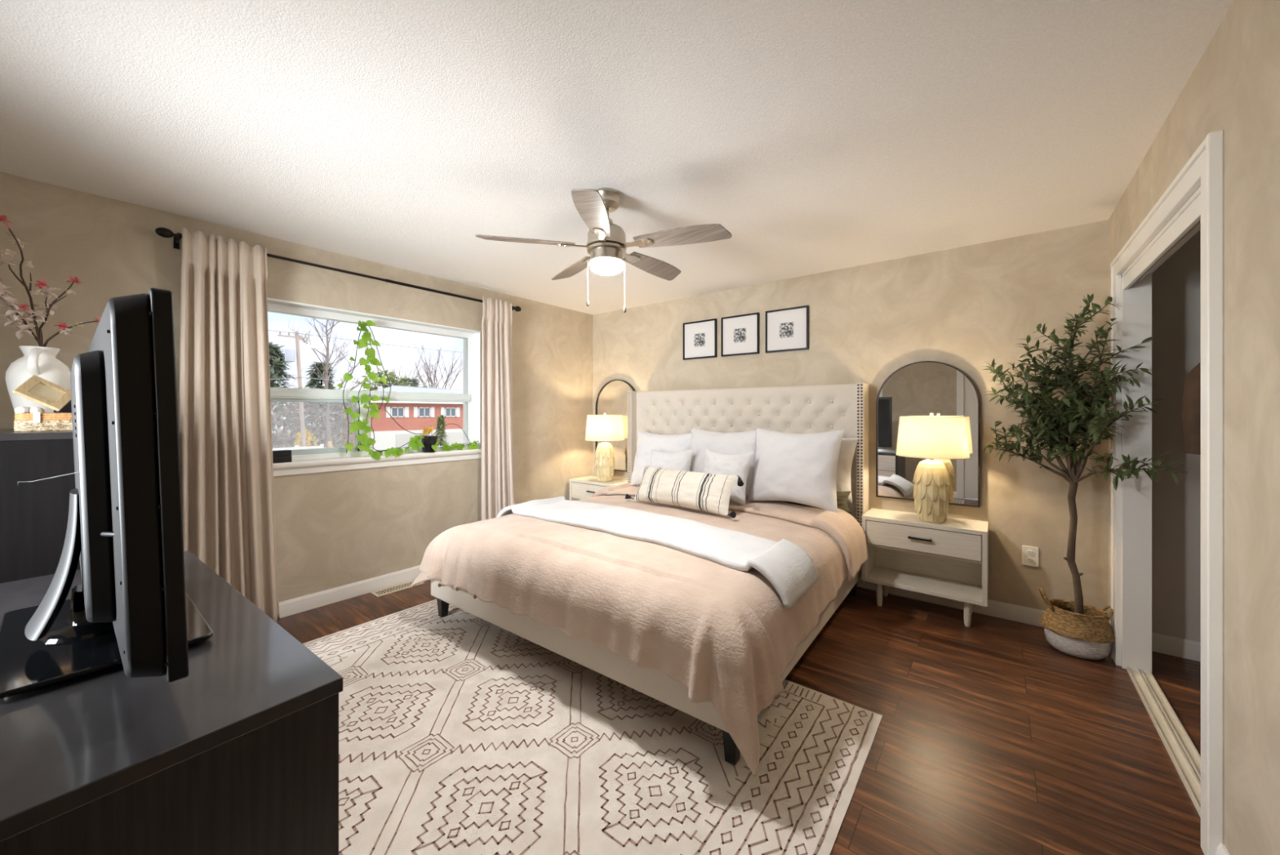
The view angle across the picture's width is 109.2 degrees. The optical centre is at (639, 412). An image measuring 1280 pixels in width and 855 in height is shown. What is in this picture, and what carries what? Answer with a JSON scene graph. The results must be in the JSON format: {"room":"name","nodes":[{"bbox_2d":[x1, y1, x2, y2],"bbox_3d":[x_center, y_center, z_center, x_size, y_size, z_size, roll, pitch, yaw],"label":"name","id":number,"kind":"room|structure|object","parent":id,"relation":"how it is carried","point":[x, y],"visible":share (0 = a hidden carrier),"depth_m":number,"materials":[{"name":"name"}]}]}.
{"room":"bedroom","nodes":[
{"label":"bedroom","id":0,"kind":"room"},
{"bbox_2d":[0,172,592,601],"bbox_3d":[-2.098,0.101,3.420,0.240,2.440,4.970,0,0,38],"label":"wall","id":1,"kind":"structure","parent":0,"point":[333,529],"depth_m":3.20,"materials":[{"name":"beige paint"}]},
{"bbox_2d":[155,226,521,311],"bbox_3d":[-1.890,-0.962,3.389,0.126,0.076,2.376,0,0,38],"label":"curtain rod","id":2,"kind":"object","parent":1,"relation":"attached to","point":[162,232],"visible":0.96,"depth_m":3.09,"materials":[{"name":"brown metal"}]},
{"bbox_2d":[178,227,279,622],"bbox_3d":[-2.396,0.148,2.680,0.084,2.322,0.460,0,0,37],"label":"curtain","id":3,"kind":"object","parent":2,"relation":"hanging from","point":[225,441],"visible":0.84,"depth_m":2.66,"materials":[{"name":"beige fabric"}]},
{"bbox_2d":[480,296,515,519],"bbox_3d":[-1.262,0.148,4.117,0.061,2.322,0.389,0,0,38],"label":"curtain","id":4,"kind":"object","parent":2,"relation":"hanging from","point":[498,483],"visible":0.79,"depth_m":4.08,"materials":[{"name":"beige fabric"}]},
{"bbox_2d":[279,564,422,617],"bbox_3d":[-2.035,1.272,3.294,0.016,0.098,4.850,0,0,38],"label":"baseboard","id":5,"kind":"structure","parent":1,"relation":"attached to","point":[296,605],"depth_m":3.22,"materials":[{"name":"white paint"}]},
{"bbox_2d":[266,297,481,475],"bbox_3d":[-2.055,-0.162,3.438,0.286,1.136,1.852,0,0,38],"label":"window","id":6,"kind":"structure","parent":1,"relation":"in","point":[328,459],"depth_m":3.43,"materials":[{"name":"white plastic"}]},
{"bbox_2d":[272,449,291,462],"bbox_3d":[-2.325,0.282,2.934,0.065,0.078,0.115,0,0,38],"label":"box","id":7,"kind":"object","parent":6,"relation":"on","point":[278,455],"visible":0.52,"depth_m":2.92,"materials":[{"name":"black plastic"}]},
{"bbox_2d":[421,435,438,452],"bbox_3d":[-1.716,0.256,3.704,0.132,0.130,0.132,0,0,38],"label":"plant pot","id":8,"kind":"object","parent":6,"relation":"on","point":[427,442],"visible":0.82,"depth_m":3.65,"materials":[{"name":"black"}]},
{"bbox_2d":[337,320,478,460],"bbox_3d":[-1.768,-0.168,3.616,0.145,1.044,1.104,0,0,38],"label":"pothos plant","id":9,"kind":"object","parent":8,"relation":"in","point":[415,443],"visible":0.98,"depth_m":3.38,"materials":[{"name":"green plant"}]},
{"bbox_2d":[0,0,1234,315],"bbox_3d":[-0.151,-1.179,1.779,5.350,0.120,5.200,0,0,38],"label":"ceiling","id":10,"kind":"structure","parent":0,"point":[823,135],"depth_m":1.72,"materials":[{"name":"paint"}]},
{"bbox_2d":[475,187,732,312],"bbox_3d":[-0.144,-0.815,2.381,1.209,0.608,1.164,0,0,38],"label":"ceiling fan","id":11,"kind":"object","parent":10,"relation":"hanging from","point":[606,245],"visible":1,"depth_m":2.25,"materials":[{"name":"wood"}]},
{"bbox_2d":[276,579,1204,854],"bbox_3d":[-0.151,1.371,1.779,5.350,0.100,5.200,0,0,38],"label":"floor","id":12,"kind":"structure","parent":0,"point":[990,738],"depth_m":1.88,"materials":[{"name":"brown wood"}]},
{"bbox_2d":[0,428,80,582],"bbox_3d":[-2.514,0.698,2.032,0.784,1.246,0.494,0,0,38],"label":"chest","id":13,"kind":"object","parent":12,"relation":"on","point":[34,515],"visible":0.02,"depth_m":1.71,"materials":[{"name":"wood"}]},
{"bbox_2d":[4,346,71,413],"bbox_3d":[-2.650,-0.106,2.009,0.191,0.362,0.180,0,0,3],"label":"vase","id":14,"kind":"object","parent":13,"relation":"on","point":[42,362],"visible":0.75,"depth_m":1.96,"materials":[{"name":"white ceramic"}]},
{"bbox_2d":[0,279,39,346],"bbox_3d":[-2.687,-0.345,1.954,0.105,0.453,0.149,0,0,38],"label":"branch","id":15,"kind":"object","parent":14,"relation":"in","point":[17,313],"visible":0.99,"depth_m":1.95,"materials":[{"name":"brown"}]},
{"bbox_2d":[0,314,11,320],"bbox_3d":[-2.716,-0.406,1.948,0.045,0.033,0.037,0,0,38],"label":"flower","id":16,"kind":"object","parent":15,"relation":"on","point":[5,316],"depth_m":1.95,"materials":[{"name":"white plant"}]},
{"bbox_2d":[0,293,13,306],"bbox_3d":[-2.721,-0.480,1.942,0.054,0.054,0.060,0,0,38],"label":"flower","id":17,"kind":"object","parent":15,"relation":"on","point":[2,295],"depth_m":1.93,"materials":[{"name":"white plant"}]},
{"bbox_2d":[0,281,14,297],"bbox_3d":[-2.698,-0.525,1.921,0.064,0.070,0.065,0,0,38],"label":"flower","id":18,"kind":"object","parent":15,"relation":"on","point":[2,286],"depth_m":1.93,"materials":[{"name":"white plant"}]},
{"bbox_2d":[0,294,17,306],"bbox_3d":[-2.689,-0.472,1.931,0.080,0.053,0.062,0,0,38],"label":"flower","id":19,"kind":"object","parent":15,"relation":"on","point":[5,300],"depth_m":1.93,"materials":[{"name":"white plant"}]},
{"bbox_2d":[4,315,24,326],"bbox_3d":[-2.674,-0.394,1.951,0.063,0.055,0.049,0,0,-24],"label":"flower","id":20,"kind":"object","parent":15,"relation":"on","point":[20,319],"depth_m":1.95,"materials":[{"name":"white plant"}]},
{"bbox_2d":[4,302,29,316],"bbox_3d":[-2.679,-0.437,1.962,0.078,0.064,0.061,0,0,-37],"label":"flower","id":21,"kind":"object","parent":15,"relation":"on","point":[15,312],"depth_m":1.95,"materials":[{"name":"white plant"}]},
{"bbox_2d":[7,311,32,322],"bbox_3d":[-2.692,-0.412,1.977,0.068,0.053,0.068,0,0,-26],"label":"flower","id":22,"kind":"object","parent":15,"relation":"on","point":[18,316],"depth_m":1.96,"materials":[{"name":"white plant"}]},
{"bbox_2d":[9,322,34,339],"bbox_3d":[-2.668,-0.351,1.970,0.066,0.070,0.061,0,0,-19],"label":"flower","id":23,"kind":"object","parent":15,"relation":"on","point":[29,326],"depth_m":1.97,"materials":[{"name":"white plant"}]},
{"bbox_2d":[18,316,39,328],"bbox_3d":[-2.670,-0.393,1.984,0.048,0.056,0.060,0,0,38],"label":"flower","id":24,"kind":"object","parent":15,"relation":"on","point":[27,321],"depth_m":1.97,"materials":[{"name":"white plant"}]},
{"bbox_2d":[0,214,44,346],"bbox_3d":[-2.684,-0.475,1.962,0.089,0.712,0.144,0,0,38],"label":"branch","id":25,"kind":"object","parent":14,"relation":"in","point":[3,217],"visible":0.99,"depth_m":1.97,"materials":[{"name":"brown"}]},
{"bbox_2d":[0,214,14,228],"bbox_3d":[-2.694,-0.807,1.918,0.063,0.048,0.047,0,0,-37],"label":"flower","id":26,"kind":"object","parent":25,"relation":"on","point":[3,217],"depth_m":1.92,"materials":[{"name":"red plant"}]},
{"bbox_2d":[0,256,15,270],"bbox_3d":[-2.714,-0.639,1.946,0.060,0.048,0.067,0,0,38],"label":"flower","id":27,"kind":"object","parent":25,"relation":"on","point":[8,261],"depth_m":1.95,"materials":[{"name":"white plant"}]},
{"bbox_2d":[0,248,17,257],"bbox_3d":[-2.688,-0.680,1.936,0.047,0.037,0.047,0,0,38],"label":"flower","id":28,"kind":"object","parent":25,"relation":"on","point":[7,251],"depth_m":1.93,"materials":[{"name":"white plant"}]},
{"bbox_2d":[8,237,29,248],"bbox_3d":[-2.697,-0.738,1.975,0.043,0.045,0.050,0,0,-30],"label":"flower","id":29,"kind":"object","parent":25,"relation":"on","point":[17,241],"depth_m":1.97,"materials":[{"name":"white plant"}]},
{"bbox_2d":[17,302,30,311],"bbox_3d":[-2.662,-0.454,1.961,0.051,0.036,0.042,0,0,12],"label":"flower","id":30,"kind":"object","parent":25,"relation":"on","point":[23,305],"depth_m":1.96,"materials":[{"name":"red plant"}]},
{"bbox_2d":[25,260,33,267],"bbox_3d":[-2.667,-0.647,1.985,0.038,0.030,0.026,0,0,32],"label":"flower","id":31,"kind":"object","parent":25,"relation":"on","point":[28,264],"depth_m":1.98,"materials":[{"name":"white plant"}]},
{"bbox_2d":[31,289,44,294],"bbox_3d":[-2.641,-0.527,1.995,0.042,0.026,0.037,0,0,38],"label":"flower","id":32,"kind":"object","parent":25,"relation":"on","point":[37,292],"depth_m":1.99,"materials":[{"name":"white plant"}]},
{"bbox_2d":[23,275,84,346],"bbox_3d":[-2.634,-0.372,2.047,0.094,0.508,0.170,0,0,38],"label":"branch","id":33,"kind":"object","parent":14,"relation":"in","point":[46,312],"visible":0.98,"depth_m":2.03,"materials":[{"name":"brown"}]},
{"bbox_2d":[23,307,47,322],"bbox_3d":[-2.668,-0.422,2.010,0.070,0.076,0.070,0,0,38],"label":"flower","id":34,"kind":"object","parent":33,"relation":"on","point":[40,313],"depth_m":2.01,"materials":[{"name":"white plant"}]},
{"bbox_2d":[28,311,47,319],"bbox_3d":[-2.643,-0.426,1.997,0.042,0.034,0.059,0,0,38],"label":"flower","id":35,"kind":"object","parent":33,"relation":"on","point":[37,313],"depth_m":2.00,"materials":[{"name":"white plant"}]},
{"bbox_2d":[34,279,49,288],"bbox_3d":[-2.646,-0.571,2.013,0.046,0.044,0.048,0,0,38],"label":"flower","id":36,"kind":"object","parent":33,"relation":"on","point":[42,283],"depth_m":2.01,"materials":[{"name":"red plant"}]},
{"bbox_2d":[36,302,57,316],"bbox_3d":[-2.652,-0.460,2.036,0.078,0.065,0.061,0,0,38],"label":"flower","id":37,"kind":"object","parent":33,"relation":"on","point":[46,312],"depth_m":2.03,"materials":[{"name":"white plant"}]},
{"bbox_2d":[40,286,61,298],"bbox_3d":[-2.641,-0.535,2.031,0.069,0.054,0.065,0,0,-14],"label":"flower","id":38,"kind":"object","parent":33,"relation":"on","point":[46,294],"depth_m":2.03,"materials":[{"name":"white plant"}]},
{"bbox_2d":[66,275,84,284],"bbox_3d":[-2.582,-0.606,2.079,0.052,0.041,0.054,0,0,38],"label":"flower","id":39,"kind":"object","parent":33,"relation":"on","point":[74,279],"depth_m":2.08,"materials":[{"name":"red plant"}]},
{"bbox_2d":[43,317,100,346],"bbox_3d":[-2.596,-0.283,2.083,0.076,0.329,0.201,0,0,38],"label":"branch","id":40,"kind":"object","parent":14,"relation":"in","point":[63,327],"visible":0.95,"depth_m":2.07,"materials":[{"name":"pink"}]},
{"bbox_2d":[53,320,68,330],"bbox_3d":[-2.629,-0.394,2.065,0.047,0.050,0.047,0,0,38],"label":"flower","id":41,"kind":"object","parent":40,"relation":"on","point":[62,326],"depth_m":2.07,"materials":[{"name":"red plant"}]},
{"bbox_2d":[58,328,69,334],"bbox_3d":[-2.600,-0.366,2.050,0.031,0.026,0.039,0,0,-35],"label":"flower","id":42,"kind":"object","parent":40,"relation":"on","point":[64,331],"depth_m":2.05,"materials":[{"name":"white plant"}]},
{"bbox_2d":[13,411,72,431],"bbox_3d":[-2.469,0.036,1.903,0.224,0.078,0.172,0,0,38],"label":"rattan tray","id":43,"kind":"object","parent":13,"relation":"on","point":[37,420],"visible":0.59,"depth_m":1.82,"materials":[{"name":"wicker"}]},
{"bbox_2d":[14,406,44,413],"bbox_3d":[-2.468,-0.008,1.843,0.066,0.034,0.108,0,0,-44],"label":"bead garland","id":44,"kind":"object","parent":43,"relation":"on","point":[20,409],"visible":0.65,"depth_m":1.82,"materials":[{"name":"white ceramic"}]},
{"bbox_2d":[12,374,71,411],"bbox_3d":[-2.450,-0.081,1.877,0.092,0.151,0.162,0,0,38],"label":"framed photo","id":45,"kind":"object","parent":43,"relation":"on","point":[36,388],"visible":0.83,"depth_m":1.87,"materials":[{"name":"beige wood"}]},
{"bbox_2d":[28,382,63,402],"bbox_3d":[-2.452,-0.080,1.877,0.057,0.092,0.098,0,0,38],"label":"picture","id":46,"kind":"object","parent":45,"relation":"attached to","point":[44,392],"depth_m":1.88,"materials":[{"name":"beige"}]},
{"bbox_2d":[51,400,71,413],"bbox_3d":[-2.500,-0.042,1.975,0.008,0.102,0.067,0,0,38],"label":"print","id":47,"kind":"object","parent":43,"relation":"on","point":[67,408],"visible":0.11,"depth_m":1.98,"materials":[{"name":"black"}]},
{"bbox_2d":[369,579,424,596],"bbox_3d":[-1.823,1.318,3.426,0.125,0.007,0.340,0,0,38],"label":"floor vent","id":48,"kind":"object","parent":12,"relation":"in","point":[406,584],"visible":0.77,"depth_m":3.40,"materials":[{"name":"beige metal"}]},
{"bbox_2d":[302,599,882,854],"bbox_3d":[-1.005,1.316,1.563,2.729,0.008,3.211,0,0,38],"label":"area rug","id":49,"kind":"object","parent":12,"relation":"on","point":[460,732],"visible":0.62,"depth_m":1.72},
{"bbox_2d":[0,550,342,854],"bbox_3d":[-1.359,0.931,1.188,1.476,0.760,0.520,0,0,36],"label":"dresser","id":50,"kind":"object","parent":49,"relation":"on","point":[238,754],"visible":0.88,"depth_m":0.83,"materials":[{"name":"black wood"}]},
{"bbox_2d":[0,287,213,698],"bbox_3d":[-1.338,0.162,1.137,1.120,0.778,0.323,0,0,38],"label":"television","id":51,"kind":"object","parent":50,"relation":"on","point":[131,607],"visible":1,"depth_m":0.84,"materials":[{"name":"black plastic"}]},
{"bbox_2d":[568,475,627,500],"bbox_3d":[-0.396,1.015,4.774,0.690,0.612,0.346,0,0,38],"label":"nightstand","id":52,"kind":"object","parent":12,"relation":"on","point":[581,487],"visible":0.28,"depth_m":4.75,"materials":[{"name":"white wood"}]},
{"bbox_2d":[585,412,624,481],"bbox_3d":[-0.365,0.354,4.732,0.409,0.710,0.409,0,0,-26],"label":"table lamp","id":53,"kind":"object","parent":52,"relation":"on","point":[604,427],"visible":1,"depth_m":4.63,"materials":[{"name":"beige ceramic"}]},
{"bbox_2d":[431,382,868,764],"bbox_3d":[0.178,0.552,3.178,2.176,1.539,2.235,0,0,37],"label":"upholstered bed","id":54,"kind":"object","parent":12,"relation":"on","point":[801,409],"visible":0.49,"depth_m":3.40,"materials":[{"name":"beige fabric"}]},
{"bbox_3d":[0.167,0.884,3.164,1.930,0.275,2.060,0,0,37],"label":"mattress","id":55,"kind":"object","parent":54,"relation":"on","visible":0},
{"bbox_2d":[410,482,869,775],"bbox_3d":[0.041,0.943,2.988,2.339,0.555,1.984,0,0,37],"label":"duvet","id":56,"kind":"object","parent":55,"relation":"on","point":[724,633],"visible":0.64,"depth_m":2.13,"materials":[{"name":"brown fabric"}]},
{"bbox_2d":[496,495,819,608],"bbox_3d":[-0.060,0.751,2.865,2.287,0.183,0.551,0,0,40],"label":"folded throw","id":57,"kind":"object","parent":56,"relation":"on","point":[789,569],"visible":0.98,"depth_m":2.49,"materials":[{"name":"fabric"}]},
{"bbox_2d":[630,430,691,484],"bbox_3d":[0.202,0.427,4.152,0.650,0.514,0.245,0,0,37],"label":"euro pillow","id":58,"kind":"object","parent":56,"relation":"on","point":[646,442],"visible":0.48,"depth_m":4.14,"materials":[{"name":"white fabric"}]},
{"bbox_2d":[650,448,693,471],"bbox_3d":[0.247,0.494,3.820,0.435,0.401,0.201,0,0,32],"label":"throw pillow","id":59,"kind":"object","parent":56,"relation":"on","point":[679,460],"visible":0.46,"depth_m":3.77,"materials":[{"name":"white fabric"}]},
{"bbox_2d":[625,465,743,517],"bbox_3d":[0.314,0.561,3.367,1.002,0.258,0.222,0,0,42],"label":"lumbar cushion","id":60,"kind":"object","parent":56,"relation":"on","point":[704,491],"visible":1,"depth_m":3.25,"materials":[{"name":"beige fabric"}]},
{"bbox_2d":[689,427,756,501],"bbox_3d":[0.677,0.408,3.772,0.661,0.553,0.250,0,0,36],"label":"euro pillow","id":61,"kind":"object","parent":56,"relation":"on","point":[738,442],"visible":0.51,"depth_m":3.72,"materials":[{"name":"white fabric"}]},
{"bbox_2d":[702,447,754,505],"bbox_3d":[0.648,0.484,3.489,0.432,0.413,0.203,0,0,37],"label":"throw pillow","id":62,"kind":"object","parent":56,"relation":"on","point":[739,464],"visible":0.52,"depth_m":3.41,"materials":[{"name":"white fabric"}]},
{"bbox_2d":[746,427,844,512],"bbox_3d":[1.135,0.402,3.359,0.673,0.565,0.269,0,0,42],"label":"euro pillow","id":63,"kind":"object","parent":56,"relation":"on","point":[798,468],"visible":1,"depth_m":3.25,"materials":[{"name":"white fabric"}]},
{"bbox_2d":[766,490,851,513],"bbox_3d":[1.253,0.641,3.457,0.660,0.160,0.214,0,0,38],"label":"sleeping pillow","id":64,"kind":"object","parent":55,"relation":"on","point":[842,496],"visible":0.16,"depth_m":3.25,"materials":[{"name":"yellow fabric"}]},
{"bbox_2d":[769,429,858,502],"bbox_3d":[1.282,0.391,3.461,0.692,0.512,0.174,0,0,33],"label":"sleeping pillow","id":65,"kind":"object","parent":64,"relation":"on","point":[847,447],"visible":0.11,"depth_m":3.28,"materials":[{"name":"white fabric"}]},
{"bbox_2d":[862,507,988,626],"bbox_3d":[1.892,1.015,3.040,0.690,0.612,0.346,0,0,38],"label":"nightstand","id":66,"kind":"object","parent":12,"relation":"on","point":[948,558],"visible":0.98,"depth_m":3.01,"materials":[{"name":"white wood"}]},
{"bbox_2d":[895,412,969,523],"bbox_3d":[1.910,0.354,2.979,0.409,0.710,0.409,0,0,-26],"label":"table lamp","id":67,"kind":"object","parent":66,"relation":"on","point":[931,437],"visible":1,"depth_m":2.89,"materials":[{"name":"beige ceramic"}]},
{"bbox_2d":[1037,586,1115,659],"bbox_3d":[2.417,1.154,2.523,0.318,0.332,0.281,0,0,38],"label":"basket","id":68,"kind":"object","parent":12,"relation":"on","point":[1089,635],"visible":0.98,"depth_m":2.45,"materials":[{"name":"brown wicker"}]},
{"bbox_2d":[982,293,1187,614],"bbox_3d":[2.263,0.235,2.401,0.632,1.803,0.813,0,0,25],"label":"tree","id":69,"kind":"object","parent":68,"relation":"in","point":[1062,429],"visible":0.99,"depth_m":2.46,"materials":[{"name":"green plant"}]},
{"bbox_2d":[1126,665,1200,817],"bbox_3d":[2.155,1.312,1.830,0.085,0.018,1.239,0,0,38],"label":"floor track","id":70,"kind":"object","parent":12,"relation":"on","point":[1182,751],"visible":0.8,"depth_m":1.86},
{"bbox_2d":[592,219,1200,641],"bbox_3d":[1.441,0.101,3.720,4.950,2.440,0.120,0,0,38],"label":"wall","id":71,"kind":"structure","parent":0,"point":[966,308],"depth_m":2.94,"materials":[{"name":"beige paint"}]},
{"bbox_2d":[595,379,635,471],"bbox_3d":[-0.252,0.134,4.953,0.615,0.989,0.030,0,0,38],"label":"arched mirror","id":72,"kind":"object","parent":71,"relation":"attached to","point":[612,397],"visible":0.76,"depth_m":4.94,"materials":[{"name":"brown metal"}]},
{"bbox_2d":[682,318,716,359],"bbox_3d":[0.565,-0.691,4.315,0.362,0.356,0.024,0,0,38],"label":"picture frame","id":73,"kind":"object","parent":71,"relation":"attached to","point":[699,337],"visible":1,"depth_m":4.31,"materials":[{"name":"paper"}]},
{"bbox_2d":[693,333,705,346],"bbox_3d":[0.565,-0.689,4.315,0.116,0.124,0.002,0,0,38],"label":"print","id":74,"kind":"object","parent":73,"relation":"attached to","point":[699,338],"depth_m":4.31},
{"bbox_2d":[720,312,759,356],"bbox_3d":[0.890,-0.691,4.059,0.362,0.356,0.024,0,0,38],"label":"picture frame","id":75,"kind":"object","parent":71,"relation":"attached to","point":[740,334],"visible":1,"depth_m":4.05,"materials":[{"name":"paper"}]},
{"bbox_2d":[733,327,746,342],"bbox_3d":[0.890,-0.689,4.059,0.116,0.124,0.002,0,0,38],"label":"print","id":76,"kind":"object","parent":75,"relation":"attached to","point":[740,333],"depth_m":4.06},
{"bbox_2d":[764,305,808,352],"bbox_3d":[1.223,-0.691,3.797,0.362,0.356,0.024,0,0,38],"label":"picture frame","id":77,"kind":"object","parent":71,"relation":"attached to","point":[787,329],"visible":1,"depth_m":3.79,"materials":[{"name":"paper"}]},
{"bbox_2d":[779,321,793,337],"bbox_3d":[1.222,-0.689,3.797,0.116,0.124,0.002,0,0,38],"label":"print","id":78,"kind":"object","parent":77,"relation":"attached to","point":[786,328],"depth_m":3.80},
{"bbox_2d":[875,360,979,506],"bbox_3d":[1.995,0.130,3.184,0.615,0.982,0.030,0,0,38],"label":"arched mirror","id":79,"kind":"object","parent":71,"relation":"attached to","point":[922,388],"visible":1,"depth_m":3.19,"materials":[{"name":"brown metal"}]},
{"bbox_2d":[857,581,1044,626],"bbox_3d":[1.090,1.272,3.910,4.132,0.098,0.016,0,0,38],"label":"baseboard","id":80,"kind":"structure","parent":71,"relation":"attached to","point":[1022,614],"depth_m":2.97,"materials":[{"name":"white paint"}]},
{"bbox_2d":[1022,545,1039,566],"bbox_3d":[2.444,0.898,2.847,0.079,0.122,0.011,0,0,38],"label":"wall outlet","id":81,"kind":"object","parent":71,"relation":"attached to","point":[1030,554],"visible":1,"depth_m":2.84,"materials":[{"name":"white plastic"}]},
{"bbox_2d":[1151,632,1200,661],"bbox_3d":[3.067,1.272,2.353,0.702,0.098,0.016,0,0,38],"label":"baseboard","id":82,"kind":"structure","parent":71,"relation":"attached to","point":[1166,644],"depth_m":2.47,"materials":[{"name":"white paint"}]},
{"bbox_3d":[2.423,-0.379,1.597,0.032,0.031,2.000,0,0,38],"label":"closet rod","id":83,"kind":"object","parent":71,"relation":"attached to","visible":0},
{"bbox_2d":[1180,361,1200,454],"bbox_3d":[2.743,-0.030,1.979,0.514,0.742,0.131,0,0,38],"label":"jacket","id":84,"kind":"object","parent":83,"relation":"hanging from","point":[1191,401],"visible":0.09,"depth_m":2.09,"materials":[{"name":"fabric"}]},
{"bbox_2d":[1108,0,1279,854],"bbox_3d":[1.257,0.101,0.702,0.100,2.440,4.850,0,0,38],"label":"wall","id":85,"kind":"structure","parent":0,"point":[1233,88],"depth_m":1.17,"materials":[{"name":"beige paint"}]},
{"bbox_2d":[1121,186,1200,672],"bbox_3d":[2.151,0.301,1.833,0.105,2.040,1.275,0,0,38],"label":"door frame","id":86,"kind":"structure","parent":85,"relation":"attached to","point":[1136,279],"depth_m":2.31,"materials":[{"name":"white paint"}]},
{"bbox_2d":[1110,129,1223,854],"bbox_3d":[2.098,0.259,1.874,0.031,2.125,1.466,0,0,38],"label":"door frame","id":87,"kind":"structure","parent":85,"relation":"attached to","point":[1205,168],"depth_m":1.31,"materials":[{"name":"white paint"}]},
{"bbox_2d":[1215,842,1229,854],"bbox_3d":[0.681,1.272,0.064,0.016,0.098,3.135,0,0,38],"label":"baseboard","id":88,"kind":"structure","parent":85,"relation":"attached to","point":[1221,848],"depth_m":1.28,"materials":[{"name":"white paint"}]},
{"label":"outside","id":89,"kind":"structure","parent":0,"visible":0},
{"bbox_2d":[271,431,342,447],"bbox_3d":[-21.017,4.371,27.692,180.000,0.300,170.000,0,0,38],"label":"ground","id":90,"kind":"structure","parent":89,"point":[313,431],"depth_m":75.60,"materials":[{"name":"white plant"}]},
{"bbox_2d":[271,401,293,448],"bbox_3d":[-22.751,1.391,27.114,3.237,5.917,4.452,0,0,38],"label":"thicket","id":91,"kind":"object","parent":90,"relation":"on","point":[274,415],"visible":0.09,"depth_m":27.69,"materials":[{"name":"plant"}]},
{"bbox_2d":[268,342,316,448],"bbox_3d":[-26.211,-0.473,32.207,5.372,9.389,5.723,0,0,38],"label":"evergreen tree","id":92,"kind":"object","parent":90,"relation":"on","point":[277,367],"visible":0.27,"depth_m":32.20,"materials":[{"name":"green plant"}]},
{"bbox_2d":[277,331,308,446],"bbox_3d":[-17.213,0.072,22.663,0.420,8.309,1.305,0,0,38],"label":"utility pole","id":93,"kind":"object","parent":90,"relation":"on","point":[290,353],"visible":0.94,"depth_m":22.83,"materials":[{"name":"beige wood"}]},
{"bbox_2d":[270,377,454,389],"bbox_3d":[-14.986,-1.546,25.489,0.029,1.496,38.002,0,0,38],"label":"overhead wire","id":94,"kind":"object","parent":93,"relation":"attached to","point":[289,377],"visible":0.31,"depth_m":24.88,"materials":[{"name":"grey"}]},
{"bbox_2d":[268,329,462,352],"bbox_3d":[-14.987,-4.590,25.488,0.029,1.409,38.004,0,0,38],"label":"overhead wire","id":95,"kind":"object","parent":93,"relation":"attached to","point":[268,330],"visible":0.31,"depth_m":24.59,"materials":[{"name":"grey"}]},
{"bbox_2d":[272,444,324,450],"bbox_3d":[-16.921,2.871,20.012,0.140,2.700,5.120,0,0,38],"label":"picket fence","id":96,"kind":"object","parent":90,"relation":"on","point":[322,446],"visible":0.12,"depth_m":21.20,"materials":[{"name":"white"}]},
{"bbox_2d":[273,401,337,448],"bbox_3d":[-22.260,1.418,30.253,2.998,6.034,4.583,0,0,38],"label":"thicket","id":97,"kind":"object","parent":90,"relation":"on","point":[314,420],"visible":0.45,"depth_m":30.04,"materials":[{"name":"plant"}]},
{"bbox_2d":[293,426,319,447],"bbox_3d":[-18.237,2.499,24.661,2.214,3.548,2.158,0,0,38],"label":"bush","id":98,"kind":"object","parent":90,"relation":"on","point":[298,433],"visible":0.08,"depth_m":24.70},
{"bbox_2d":[290,360,352,447],"bbox_3d":[-26.893,-0.109,38.185,4.796,8.661,4.657,0,0,38],"label":"evergreen tree","id":99,"kind":"object","parent":90,"relation":"on","point":[312,384],"visible":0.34,"depth_m":37.75,"materials":[{"name":"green plant"}]},
{"bbox_2d":[288,317,375,447],"bbox_3d":[-20.041,-2.158,29.985,4.222,12.768,6.046,0,0,-10],"label":"bare tree","id":100,"kind":"object","parent":90,"relation":"on","point":[326,356],"visible":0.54,"depth_m":29.87,"materials":[{"name":"grey plant"}]},
{"bbox_2d":[318,402,376,449],"bbox_3d":[-21.593,1.486,33.403,2.879,6.011,4.449,0,0,38],"label":"thicket","id":101,"kind":"object","parent":90,"relation":"on","point":[335,408],"visible":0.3,"depth_m":33.00,"materials":[{"name":"plant"}]},
{"bbox_2d":[354,368,410,391],"bbox_3d":[-30.810,-0.545,55.531,7.404,9.532,7.521,0,0,15],"label":"evergreen tree","id":102,"kind":"object","parent":90,"relation":"on","point":[392,377],"visible":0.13,"depth_m":54.69,"materials":[{"name":"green plant"}]},
{"bbox_2d":[377,356,425,386],"bbox_3d":[-35.177,-2.342,67.307,8.414,13.127,5.485,0,0,32],"label":"bare tree","id":103,"kind":"object","parent":90,"relation":"on","point":[415,357],"visible":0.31,"depth_m":67.53,"materials":[{"name":"grey plant"}]},
{"bbox_2d":[342,385,462,449],"bbox_3d":[-23.783,0.721,49.217,8.020,7.000,13.600,0,0,38],"label":"brick house","id":104,"kind":"structure","parent":90,"relation":"on","point":[412,416],"depth_m":45.34,"materials":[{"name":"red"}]},
{"bbox_2d":[399,374,427,386],"bbox_3d":[-32.216,-0.582,63.610,6.481,9.605,6.520,0,0,38],"label":"evergreen tree","id":105,"kind":"object","parent":90,"relation":"on","point":[414,381],"visible":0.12,"depth_m":63.09,"materials":[{"name":"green plant"}]},
{"bbox_2d":[407,338,462,388],"bbox_3d":[-26.434,-2.804,59.347,9.338,14.049,5.871,0,0,14],"label":"bare tree","id":106,"kind":"object","parent":90,"relation":"on","point":[437,361],"visible":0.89,"depth_m":58.92,"materials":[{"name":"grey plant"}]},
{"bbox_2d":[434,414,448,445],"bbox_3d":[-19.832,2.175,45.357,1.675,4.093,1.781,0,0,38],"label":"conifer shrub","id":107,"kind":"object","parent":90,"relation":"on","point":[440,421],"visible":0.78,"depth_m":45.15,"materials":[{"name":"green plant"}]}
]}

